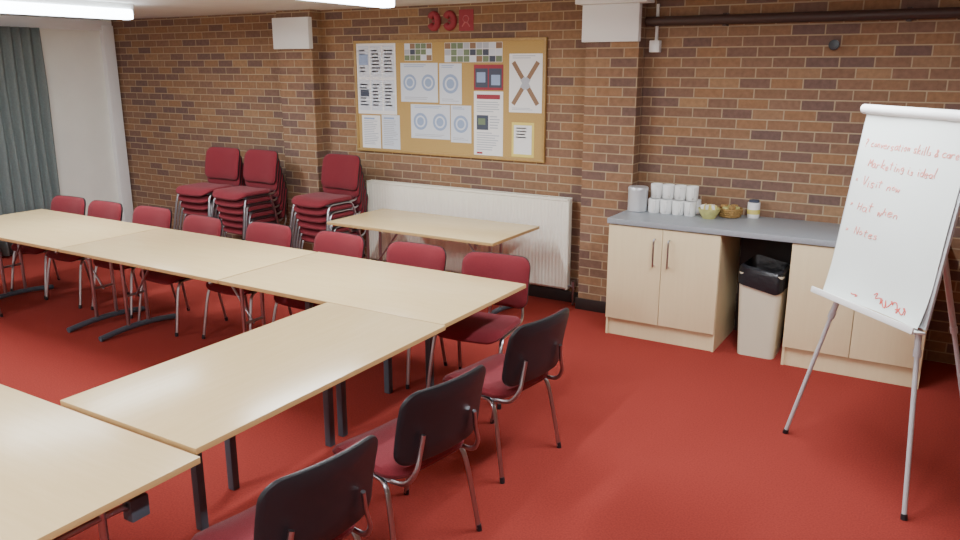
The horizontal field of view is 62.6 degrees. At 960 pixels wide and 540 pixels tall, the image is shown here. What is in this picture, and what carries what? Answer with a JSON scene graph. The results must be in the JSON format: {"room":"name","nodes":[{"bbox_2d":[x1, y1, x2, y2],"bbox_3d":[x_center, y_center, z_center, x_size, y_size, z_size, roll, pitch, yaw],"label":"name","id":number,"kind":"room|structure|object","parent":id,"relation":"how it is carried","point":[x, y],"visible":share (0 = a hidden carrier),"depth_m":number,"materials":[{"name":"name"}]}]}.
{"room":"meeting room","nodes":[
{"label":"meeting room","id":0,"kind":"room"},
{"bbox_2d":[0,14,118,254],"bbox_3d":[-6.476,-0.920,6.571,0.100,2.570,7.800,9,17,30],"label":"wall","id":1,"kind":"structure","parent":0,"point":[73,59],"depth_m":9.28,"materials":[{"name":"beige paint"}]},
{"bbox_2d":[0,15,111,30],"bbox_3d":[-5.179,-2.598,8.207,0.050,0.120,2.970,9,17,30],"label":"trim","id":2,"kind":"structure","parent":1,"relation":"attached to","point":[5,20],"depth_m":8.82,"materials":[{"name":"white paint"}]},
{"bbox_2d":[100,25,132,222],"bbox_3d":[-4.440,-1.690,9.688,0.070,2.500,0.140,9,17,30],"label":"trim","id":3,"kind":"structure","parent":1,"relation":"attached to","point":[107,34],"depth_m":9.62,"materials":[{"name":"white paint"}]},
{"bbox_2d":[0,0,529,19],"bbox_3d":[-1.809,-1.507,3.512,11.000,0.100,8.000,9,17,30],"label":"ceiling","id":4,"kind":"structure","parent":0,"point":[142,8],"depth_m":7.31,"materials":[{"name":"paint"}]},
{"bbox_2d":[0,26,59,255],"bbox_3d":[-5.304,-1.265,8.105,0.089,2.410,1.916,9,17,30],"label":"curtain","id":5,"kind":"object","parent":4,"relation":"hanging from","point":[29,180],"visible":0.73,"depth_m":8.60,"materials":[{"name":"grey fabric"}]},
{"bbox_2d":[0,0,133,19],"bbox_3d":[-3.491,-2.130,6.389,0.120,0.135,1.520,9,17,30],"label":"ceiling light","id":6,"kind":"object","parent":4,"relation":"attached to","point":[66,8],"visible":1,"depth_m":6.50,"materials":[{"name":"white paint"}]},
{"bbox_2d":[307,0,394,7],"bbox_3d":[-1.025,-1.758,4.949,0.120,0.135,1.520,9,17,30],"label":"ceiling light","id":7,"kind":"object","parent":4,"relation":"attached to","point":[370,3],"visible":1,"depth_m":5.30,"materials":[{"name":"white paint"}]},
{"bbox_2d":[0,253,959,539],"bbox_3d":[-1.809,1.078,4.180,11.000,0.100,8.000,9,17,30],"label":"floor","id":8,"kind":"structure","parent":0,"point":[659,440],"depth_m":4.53,"materials":[{"name":"red carpet"}]},
{"bbox_2d":[10,195,90,298],"bbox_3d":[-4.013,-0.235,7.389,0.527,0.838,0.588,8,16,27],"label":"chair","id":9,"kind":"object","parent":8,"relation":"on","point":[61,203],"visible":0.34,"depth_m":7.42,"materials":[{"name":"red fabric"}]},
{"bbox_2d":[0,209,160,332],"bbox_3d":[-3.637,-0.016,6.751,1.731,0.729,0.914,9,17,30],"label":"meeting table","id":10,"kind":"object","parent":8,"relation":"on","point":[51,230],"visible":0.82,"depth_m":6.53,"materials":[{"name":"brown wood"}]},
{"bbox_2d":[45,200,129,308],"bbox_3d":[-3.541,-0.163,7.113,0.527,0.838,0.588,9,17,30],"label":"chair","id":11,"kind":"object","parent":8,"relation":"on","point":[110,210],"visible":0.35,"depth_m":7.10,"materials":[{"name":"red fabric"}]},
{"bbox_2d":[0,384,200,539],"bbox_3d":[-1.918,0.974,2.946,1.716,0.717,0.801,9,17,30],"label":"meeting table","id":12,"kind":"object","parent":8,"relation":"on","point":[64,472],"visible":1,"depth_m":2.68,"materials":[{"name":"brown wood"}]},
{"bbox_2d":[91,205,175,318],"bbox_3d":[-2.990,-0.092,6.837,0.527,0.838,0.588,8,16,28],"label":"chair","id":13,"kind":"object","parent":8,"relation":"on","point":[155,216],"visible":0.33,"depth_m":6.89,"materials":[{"name":"red fabric"}]},
{"bbox_2d":[137,214,227,336],"bbox_3d":[-2.412,0.019,6.409,0.527,0.838,0.588,10,17,33],"label":"chair","id":14,"kind":"object","parent":8,"relation":"on","point":[201,224],"visible":0.36,"depth_m":6.40,"materials":[{"name":"red fabric"}]},
{"bbox_2d":[58,228,315,341],"bbox_3d":[-2.156,0.207,5.886,1.711,0.729,0.914,9,17,30],"label":"meeting table","id":15,"kind":"object","parent":8,"relation":"on","point":[210,259],"visible":0.82,"depth_m":5.72,"materials":[{"name":"brown wood"}]},
{"bbox_2d":[202,221,292,338],"bbox_3d":[-1.775,0.098,6.105,0.527,0.838,0.588,9,17,30],"label":"chair","id":16,"kind":"object","parent":8,"relation":"on","point":[259,232],"visible":0.31,"depth_m":6.14,"materials":[{"name":"red fabric"}]},
{"bbox_2d":[60,302,445,530],"bbox_3d":[-0.938,0.761,3.745,0.811,0.731,1.599,9,17,30],"label":"meeting table","id":17,"kind":"object","parent":8,"relation":"on","point":[194,402],"visible":0.95,"depth_m":3.49,"materials":[{"name":"brown wood"}]},
{"bbox_2d":[223,187,287,237],"bbox_3d":[-2.320,-0.441,8.187,0.527,0.838,0.588,10,17,33],"label":"chair","id":18,"kind":"object","parent":8,"relation":"on","point":[239,231],"visible":0.16,"depth_m":8.14,"materials":[{"name":"red fabric"}]},
{"bbox_2d":[222,180,285,236],"bbox_3d":[-2.330,-0.507,8.147,0.527,0.838,0.588,9,17,32],"label":"chair","id":19,"kind":"object","parent":18,"relation":"on","point":[235,224],"visible":0.26,"depth_m":8.02,"materials":[{"name":"red fabric"}]},
{"bbox_2d":[219,173,283,222],"bbox_3d":[-2.338,-0.573,8.106,0.527,0.838,0.588,10,17,33],"label":"chair","id":20,"kind":"object","parent":19,"relation":"on","point":[267,213],"visible":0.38,"depth_m":7.95,"materials":[{"name":"red fabric"}]},
{"bbox_2d":[217,166,281,224],"bbox_3d":[-2.348,-0.639,8.066,0.527,0.838,0.588,9,17,32],"label":"chair","id":21,"kind":"object","parent":20,"relation":"on","point":[266,206],"visible":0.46,"depth_m":7.90,"materials":[{"name":"red fabric"}]},
{"bbox_2d":[214,158,279,236],"bbox_3d":[-2.356,-0.705,8.025,0.527,0.838,0.588,10,17,33],"label":"chair","id":22,"kind":"object","parent":21,"relation":"on","point":[264,199],"visible":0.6,"depth_m":7.89,"materials":[{"name":"red fabric"}]},
{"bbox_2d":[211,149,278,240],"bbox_3d":[-2.365,-0.771,7.985,0.527,0.838,0.588,10,17,33],"label":"chair","id":23,"kind":"object","parent":22,"relation":"on","point":[260,165],"visible":0.91,"depth_m":7.99,"materials":[{"name":"red fabric"}]},
{"bbox_2d":[191,435,377,539],"bbox_3d":[-0.690,0.957,2.781,0.588,0.838,0.527,12,18,38],"label":"chair","id":24,"kind":"object","parent":8,"relation":"on","point":[325,499],"visible":1,"depth_m":2.56,"materials":[{"name":"red fabric"}]},
{"bbox_2d":[272,230,364,321],"bbox_3d":[-1.169,0.186,5.762,0.527,0.838,0.588,9,17,32],"label":"chair","id":25,"kind":"object","parent":8,"relation":"on","point":[332,242],"visible":0.2,"depth_m":5.82,"materials":[{"name":"red fabric"}]},
{"bbox_2d":[301,194,367,249],"bbox_3d":[-1.429,-0.336,7.779,0.527,0.838,0.588,10,17,33],"label":"chair","id":26,"kind":"object","parent":8,"relation":"on","point":[308,238],"visible":0.12,"depth_m":7.68,"materials":[{"name":"red fabric"}]},
{"bbox_2d":[298,186,366,250],"bbox_3d":[-1.438,-0.402,7.739,0.527,0.838,0.588,10,17,34],"label":"chair","id":27,"kind":"object","parent":26,"relation":"on","point":[312,232],"visible":0.21,"depth_m":7.60,"materials":[{"name":"red fabric"}]},
{"bbox_2d":[295,180,365,258],"bbox_3d":[-1.448,-0.468,7.699,0.527,0.838,0.588,10,17,33],"label":"chair","id":28,"kind":"object","parent":27,"relation":"on","point":[311,225],"visible":0.27,"depth_m":7.56,"materials":[{"name":"red fabric"}]},
{"bbox_2d":[293,172,365,256],"bbox_3d":[-1.456,-0.533,7.658,0.527,0.838,0.588,10,18,34],"label":"chair","id":29,"kind":"object","parent":28,"relation":"on","point":[305,217],"visible":0.33,"depth_m":7.51,"materials":[{"name":"red fabric"}]},
{"bbox_2d":[291,164,361,247],"bbox_3d":[-1.465,-0.600,7.618,0.527,0.838,0.588,10,17,33],"label":"chair","id":30,"kind":"object","parent":29,"relation":"on","point":[347,206],"visible":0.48,"depth_m":7.50,"materials":[{"name":"red fabric"}]},
{"bbox_2d":[290,153,360,235],"bbox_3d":[-1.474,-0.665,7.577,0.527,0.838,0.588,10,17,33],"label":"chair","id":31,"kind":"object","parent":30,"relation":"on","point":[339,171],"visible":0.88,"depth_m":7.59,"materials":[{"name":"red fabric"}]},
{"bbox_2d":[218,252,525,393],"bbox_3d":[-0.683,0.429,5.031,1.706,0.730,0.924,9,17,30],"label":"meeting table","id":32,"kind":"object","parent":8,"relation":"on","point":[417,293],"visible":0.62,"depth_m":4.88,"materials":[{"name":"brown wood"}]},
{"bbox_2d":[332,365,485,539],"bbox_3d":[-0.315,0.792,3.420,0.588,0.838,0.527,12,19,40],"label":"chair","id":33,"kind":"object","parent":8,"relation":"on","point":[432,423],"visible":0.8,"depth_m":3.19,"materials":[{"name":"black plastic"}]},
{"bbox_2d":[386,241,446,388],"bbox_3d":[-0.555,0.279,5.404,0.527,0.838,0.588,8,16,28],"label":"chair","id":34,"kind":"object","parent":8,"relation":"on","point":[414,254],"visible":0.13,"depth_m":5.50,"materials":[{"name":"red fabric"}]},
{"bbox_2d":[327,208,539,313],"bbox_3d":[-0.413,-0.042,6.851,1.666,0.729,0.786,9,17,30],"label":"side table","id":35,"kind":"object","parent":8,"relation":"on","point":[477,232],"visible":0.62,"depth_m":6.65,"materials":[{"name":"brown wood"}]},
{"bbox_2d":[426,251,530,408],"bbox_3d":[0.009,0.358,5.096,0.527,0.838,0.588,7,16,24],"label":"chair","id":36,"kind":"object","parent":8,"relation":"on","point":[479,327],"visible":0.57,"depth_m":5.11,"materials":[{"name":"red fabric"}]},
{"bbox_2d":[443,308,568,483],"bbox_3d":[0.125,0.592,4.192,0.588,0.838,0.527,12,19,39],"label":"chair","id":37,"kind":"object","parent":8,"relation":"on","point":[533,349],"visible":0.81,"depth_m":3.96,"materials":[{"name":"black plastic"}]},
{"bbox_2d":[575,297,605,313],"bbox_3d":[1.032,0.316,6.728,0.480,0.100,0.015,9,17,30],"label":"baseboard","id":38,"kind":"structure","parent":8,"relation":"on","point":[580,303],"depth_m":6.77,"materials":[{"name":"black wood"}]},
{"bbox_2d":[605,223,740,351],"bbox_3d":[1.485,0.067,6.125,0.845,0.883,0.639,9,17,30],"label":"base cabinet","id":39,"kind":"object","parent":8,"relation":"on","point":[674,287],"visible":0.98,"depth_m":5.89,"materials":[{"name":"brown wood"}]},
{"bbox_2d":[607,206,840,246],"bbox_3d":[2.082,-0.302,5.701,2.215,0.040,0.663,9,17,30],"label":"countertop","id":40,"kind":"structure","parent":39,"relation":"on","point":[764,228],"depth_m":5.69,"materials":[{"name":"grey laminate"}]},
{"bbox_2d":[627,185,648,211],"bbox_3d":[1.250,-0.567,6.252,0.158,0.196,0.158,9,17,30],"label":"canister","id":41,"kind":"object","parent":40,"relation":"on","point":[637,194],"visible":1,"depth_m":6.20,"materials":[{"name":"silver metal"}]},
{"bbox_2d":[648,198,660,212],"bbox_3d":[1.373,-0.505,6.188,0.093,0.109,0.118,-6,16,-21],"label":"mug","id":42,"kind":"object","parent":40,"relation":"on","point":[653,203],"visible":1,"depth_m":6.17,"materials":[{"name":"white ceramic"}]},
{"bbox_2d":[651,183,662,197],"bbox_3d":[1.395,-0.623,6.209,0.093,0.109,0.118,-4,15,-15],"label":"mug","id":43,"kind":"object","parent":42,"relation":"on","point":[656,188],"visible":1,"depth_m":6.18,"materials":[{"name":"white ceramic"}]},
{"bbox_2d":[660,199,671,213],"bbox_3d":[1.440,-0.493,6.144,0.093,0.109,0.118,14,20,43],"label":"mug","id":44,"kind":"object","parent":40,"relation":"on","point":[665,204],"visible":1,"depth_m":6.12,"materials":[{"name":"white ceramic"}]},
{"bbox_2d":[662,184,674,198],"bbox_3d":[1.465,-0.611,6.163,0.093,0.109,0.118,10,18,34],"label":"mug","id":45,"kind":"object","parent":44,"relation":"on","point":[668,189],"visible":1,"depth_m":6.14,"materials":[{"name":"white ceramic"}]},
{"bbox_2d":[672,200,683,214],"bbox_3d":[1.536,-0.481,6.095,0.093,0.109,0.118,-8,17,-29],"label":"mug","id":46,"kind":"object","parent":40,"relation":"on","point":[677,205],"visible":1,"depth_m":6.07,"materials":[{"name":"white ceramic"}]},
{"bbox_2d":[674,185,686,199],"bbox_3d":[1.556,-0.598,6.114,0.093,0.109,0.118,-3,15,-12],"label":"mug","id":47,"kind":"object","parent":46,"relation":"on","point":[679,190],"visible":1,"depth_m":6.09,"materials":[{"name":"white ceramic"}]},
{"bbox_2d":[684,201,696,216],"bbox_3d":[1.600,-0.469,6.050,0.118,0.109,0.093,-11,18,-37],"label":"mug","id":48,"kind":"object","parent":40,"relation":"on","point":[689,206],"visible":1,"depth_m":6.02,"materials":[{"name":"white ceramic"}]},
{"bbox_2d":[686,186,698,200],"bbox_3d":[1.639,-0.586,6.067,0.093,0.109,0.118,-6,16,-22],"label":"mug","id":49,"kind":"object","parent":48,"relation":"on","point":[692,192],"visible":1,"depth_m":6.04,"materials":[{"name":"white ceramic"}]},
{"bbox_2d":[696,199,700,213],"bbox_3d":[1.675,-0.497,6.159,0.093,0.109,0.118,4,15,17],"label":"mug","id":50,"kind":"object","parent":40,"relation":"on","point":[699,200],"visible":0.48,"depth_m":6.11,"materials":[{"name":"white ceramic"}]},
{"bbox_2d":[698,207,720,218],"bbox_3d":[1.726,-0.428,5.955,0.168,0.077,0.168,9,17,30],"label":"bowl","id":51,"kind":"object","parent":40,"relation":"on","point":[706,214],"visible":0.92,"depth_m":5.90,"materials":[{"name":"yellow ceramic"}]},
{"bbox_2d":[718,206,742,218],"bbox_3d":[1.901,-0.440,6.011,0.192,0.072,0.192,9,17,30],"label":"wicker basket","id":52,"kind":"object","parent":40,"relation":"on","point":[724,213],"visible":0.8,"depth_m":5.94,"materials":[{"name":"brown wicker"}]},
{"bbox_2d":[747,199,760,218],"bbox_3d":[2.069,-0.464,5.973,0.093,0.137,0.093,9,17,30],"label":"tea canister","id":53,"kind":"object","parent":40,"relation":"on","point":[753,208],"visible":1,"depth_m":5.94,"materials":[{"name":"white ceramic"}]},
{"bbox_2d":[737,255,789,358],"bbox_3d":[2.055,0.265,5.748,0.326,0.689,0.358,9,17,30],"label":"waste bin","id":54,"kind":"object","parent":8,"relation":"on","point":[763,281],"visible":0.94,"depth_m":5.63,"materials":[{"name":"beige plastic"}]},
{"bbox_2d":[781,243,926,388],"bbox_3d":[2.620,0.238,5.462,0.855,0.883,0.639,9,17,30],"label":"base cabinet","id":55,"kind":"object","parent":8,"relation":"on","point":[856,344],"visible":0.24,"depth_m":5.30,"materials":[{"name":"brown wood"}]},
{"bbox_2d":[782,104,959,520],"bbox_3d":[2.256,0.129,3.962,0.849,1.856,0.948,-3,15,-13],"label":"flip chart","id":56,"kind":"object","parent":8,"relation":"on","point":[902,208],"visible":1,"depth_m":3.76,"materials":[{"name":"white paper"}]},
{"bbox_2d":[811,286,925,334],"bbox_3d":[1.891,0.190,3.891,0.080,0.032,0.720,4,13,-15],"label":"tray","id":57,"kind":"object","parent":56,"relation":"on","point":[853,302],"depth_m":3.83,"materials":[{"name":"white paint"}]},
{"bbox_3d":[-2.778,-0.504,8.432,0.527,0.838,0.588,8,17,29],"label":"chair","id":58,"kind":"object","parent":8,"relation":"on","visible":0},
{"bbox_2d":[182,178,244,227],"bbox_3d":[-2.796,-0.636,8.351,0.527,0.838,0.588,9,17,30],"label":"chair","id":59,"kind":"object","parent":58,"relation":"on","point":[187,211],"visible":0.13,"depth_m":8.16,"materials":[{"name":"red fabric"}]},
{"bbox_2d":[179,162,243,230],"bbox_3d":[-2.805,-0.702,8.310,0.527,0.838,0.588,8,17,30],"label":"chair","id":60,"kind":"object","parent":59,"relation":"on","point":[196,206],"visible":0.24,"depth_m":8.13,"materials":[{"name":"red fabric"}]},
{"bbox_2d":[176,155,241,229],"bbox_3d":[-2.814,-0.768,8.270,0.527,0.838,0.588,8,17,29],"label":"chair","id":61,"kind":"object","parent":60,"relation":"on","point":[192,199],"visible":0.35,"depth_m":8.22,"materials":[{"name":"red fabric"}]},
{"bbox_2d":[173,146,239,229],"bbox_3d":[-2.824,-0.834,8.230,0.527,0.838,0.588,8,17,28],"label":"chair","id":62,"kind":"object","parent":61,"relation":"on","point":[220,162],"visible":0.77,"depth_m":8.27,"materials":[{"name":"red fabric"}]},
{"bbox_2d":[111,0,959,364],"bbox_3d":[0.231,-1.062,7.120,11.000,2.570,0.100,9,17,30],"label":"wall","id":63,"kind":"structure","parent":0,"point":[769,113],"depth_m":6.28,"materials":[{"name":"brick"}]},
{"bbox_2d":[272,17,312,48],"bbox_3d":[-1.860,-2.344,7.827,0.480,0.300,0.060,9,17,30],"label":"wall box","id":64,"kind":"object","parent":63,"relation":"attached to","point":[289,32],"depth_m":7.78,"materials":[{"name":"white paint"}]},
{"bbox_2d":[276,9,326,250],"bbox_3d":[-1.807,-1.333,8.170,0.450,2.570,0.150,9,17,30],"label":"pillar","id":65,"kind":"structure","parent":63,"relation":"attached to","point":[301,70],"depth_m":8.02,"materials":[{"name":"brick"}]},
{"bbox_2d":[427,11,440,30],"bbox_3d":[-0.413,-2.249,7.140,0.136,0.176,0.060,9,17,30],"label":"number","id":66,"kind":"object","parent":63,"relation":"attached to","point":[432,15],"visible":1,"depth_m":7.11,"materials":[{"name":"red plastic"}]},
{"bbox_2d":[443,10,456,30],"bbox_3d":[-0.267,-2.227,7.055,0.136,0.176,0.060,9,17,30],"label":"bracket","id":67,"kind":"object","parent":63,"relation":"attached to","point":[453,18],"visible":1,"depth_m":7.03,"materials":[{"name":"red plastic"}]},
{"bbox_2d":[353,37,547,162],"bbox_3d":[-0.329,-1.575,7.258,2.080,1.050,0.030,9,17,30],"label":"noticeboard","id":68,"kind":"object","parent":63,"relation":"attached to","point":[524,45],"visible":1,"depth_m":7.12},
{"bbox_2d":[362,115,380,147],"bbox_3d":[-1.067,-1.360,7.766,0.225,0.315,0.004,9,17,30],"label":"paper","id":69,"kind":"object","parent":68,"relation":"attached to","point":[371,128],"visible":1,"depth_m":7.76,"materials":[{"name":"white paper"}]},
{"bbox_2d":[356,43,396,114],"bbox_3d":[-0.996,-1.836,7.598,0.470,0.660,0.004,9,17,30],"label":"notice sheet","id":70,"kind":"object","parent":68,"relation":"attached to","point":[376,62],"visible":1,"depth_m":7.59,"materials":[{"name":"white paper"}]},
{"bbox_2d":[382,115,399,149],"bbox_3d":[-0.861,-1.334,7.644,0.215,0.325,0.004,9,17,30],"label":"paper","id":71,"kind":"object","parent":68,"relation":"attached to","point":[390,124],"visible":1,"depth_m":7.64,"materials":[{"name":"white paper"}]},
{"bbox_2d":[404,43,431,60],"bbox_3d":[-0.572,-2.012,7.289,0.310,0.155,0.004,9,17,30],"label":"sheet","id":72,"kind":"object","parent":68,"relation":"attached to","point":[412,51],"visible":1,"depth_m":7.29,"materials":[{"name":"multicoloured paper"}]},
{"bbox_2d":[400,63,437,102],"bbox_3d":[-0.568,-1.745,7.355,0.420,0.355,0.004,9,17,30],"label":"sheet","id":73,"kind":"object","parent":68,"relation":"attached to","point":[419,81],"visible":1,"depth_m":7.35,"materials":[{"name":"white paper"}]},
{"bbox_2d":[411,104,449,139],"bbox_3d":[-0.465,-1.385,7.384,0.440,0.315,0.004,9,17,30],"label":"sheet","id":74,"kind":"object","parent":68,"relation":"attached to","point":[427,121],"visible":1,"depth_m":7.38,"materials":[{"name":"white paper"}]},
{"bbox_2d":[439,63,461,103],"bbox_3d":[-0.268,-1.692,7.182,0.240,0.360,0.004,9,17,30],"label":"sheet","id":75,"kind":"object","parent":68,"relation":"attached to","point":[450,74],"visible":1,"depth_m":7.18,"materials":[{"name":"white paper"}]},
{"bbox_2d":[451,105,470,142],"bbox_3d":[-0.174,-1.332,7.217,0.220,0.335,0.004,9,17,30],"label":"sheet","id":76,"kind":"object","parent":68,"relation":"attached to","point":[460,115],"visible":1,"depth_m":7.21,"materials":[{"name":"white paper"}]},
{"bbox_2d":[445,42,502,61],"bbox_3d":[-0.062,-1.927,6.993,0.600,0.170,0.004,9,17,30],"label":"sheet","id":77,"kind":"object","parent":68,"relation":"attached to","point":[462,51],"visible":1,"depth_m":6.98,"materials":[{"name":"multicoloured paper"}]},
{"bbox_2d":[474,91,502,155],"bbox_3d":[0.074,-1.309,7.067,0.300,0.565,0.004,9,17,30],"label":"leaflet","id":78,"kind":"object","parent":68,"relation":"attached to","point":[488,105],"visible":1,"depth_m":7.06,"materials":[{"name":"white paper"}]},
{"bbox_2d":[474,65,502,89],"bbox_3d":[0.074,-1.698,6.967,0.300,0.220,0.004,9,17,30],"label":"poster","id":79,"kind":"object","parent":68,"relation":"attached to","point":[486,77],"visible":1,"depth_m":6.96,"materials":[{"name":"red paper"}]},
{"bbox_2d":[511,122,533,157],"bbox_3d":[0.374,-1.140,6.925,0.220,0.300,0.004,9,17,30],"label":"paper","id":80,"kind":"object","parent":68,"relation":"attached to","point":[522,133],"visible":1,"depth_m":6.92,"materials":[{"name":"white paper"}]},
{"bbox_2d":[509,53,542,112],"bbox_3d":[0.391,-1.605,6.793,0.320,0.495,0.005,9,17,30],"label":"poster","id":81,"kind":"object","parent":68,"relation":"attached to","point":[525,70],"visible":1,"depth_m":6.79,"materials":[{"name":"white paper"}]},
{"bbox_2d":[459,9,473,30],"bbox_3d":[-0.123,-2.207,6.977,0.150,0.180,0.013,9,17,30],"label":"fire sign","id":82,"kind":"object","parent":63,"relation":"attached to","point":[466,16],"visible":1,"depth_m":6.97,"materials":[{"name":"red plastic"}]},
{"bbox_2d":[366,179,575,304],"bbox_3d":[-0.121,-0.297,7.398,2.257,0.940,0.128,9,17,30],"label":"radiator","id":83,"kind":"object","parent":63,"relation":"attached to","point":[547,249],"visible":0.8,"depth_m":7.11,"materials":[{"name":"white metal"}]},
{"bbox_2d":[366,179,570,200],"bbox_3d":[-0.164,-0.742,7.281,2.185,0.020,0.080,9,17,30],"label":"grille","id":84,"kind":"object","parent":83,"relation":"attached to","point":[376,183],"depth_m":7.24,"materials":[{"name":"white metal"}]},
{"bbox_2d":[528,285,577,302],"bbox_3d":[-0.331,0.067,7.690,2.920,0.100,0.020,9,17,30],"label":"baseboard","id":85,"kind":"structure","parent":63,"relation":"attached to","point":[536,291],"depth_m":7.11,"materials":[{"name":"black wood"}]},
{"bbox_2d":[582,3,641,41],"bbox_3d":[1.021,-1.919,6.141,0.470,0.280,0.060,9,17,30],"label":"trim","id":86,"kind":"structure","parent":63,"relation":"attached to","point":[601,22],"depth_m":6.11,"materials":[{"name":"white paint"}]},
{"bbox_2d":[578,3,647,301],"bbox_3d":[1.075,-0.898,6.487,0.440,2.570,0.150,9,17,30],"label":"pillar","id":87,"kind":"structure","parent":63,"relation":"attached to","point":[614,71],"depth_m":6.38,"materials":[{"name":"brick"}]},
{"bbox_2d":[575,0,654,4],"bbox_3d":[1.030,-2.075,6.047,0.580,0.070,0.180,9,17,30],"label":"trim","id":88,"kind":"structure","parent":63,"relation":"attached to","point":[577,2],"depth_m":6.01,"materials":[{"name":"white paint"}]},
{"bbox_2d":[649,4,661,52],"bbox_3d":[1.363,-1.869,6.110,0.080,0.360,0.060,9,17,30],"label":"junction box","id":89,"kind":"object","parent":63,"relation":"attached to","point":[654,45],"visible":0.97,"depth_m":6.12,"materials":[{"name":"white paint"}]},
{"bbox_2d":[734,237,792,337],"bbox_3d":[2.232,0.076,6.086,0.465,0.885,0.033,9,17,30],"label":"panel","id":90,"kind":"structure","parent":63,"relation":"attached to","point":[777,250],"depth_m":6.05,"materials":[{"name":"black"}]},
{"bbox_2d":[645,7,959,25],"bbox_3d":[3.045,-1.659,5.095,4.090,0.090,0.096,9,17,30],"label":"pipe","id":91,"kind":"object","parent":63,"relation":"attached to","point":[910,13],"visible":1,"depth_m":5.49,"materials":[{"name":"black metal"}]},
{"bbox_2d":[828,40,839,49],"bbox_3d":[2.466,-1.566,5.498,0.070,0.070,0.065,9,17,30],"label":"wall knob","id":92,"kind":"object","parent":63,"relation":"attached to","point":[833,44],"depth_m":5.47,"materials":[{"name":"black plastic"}]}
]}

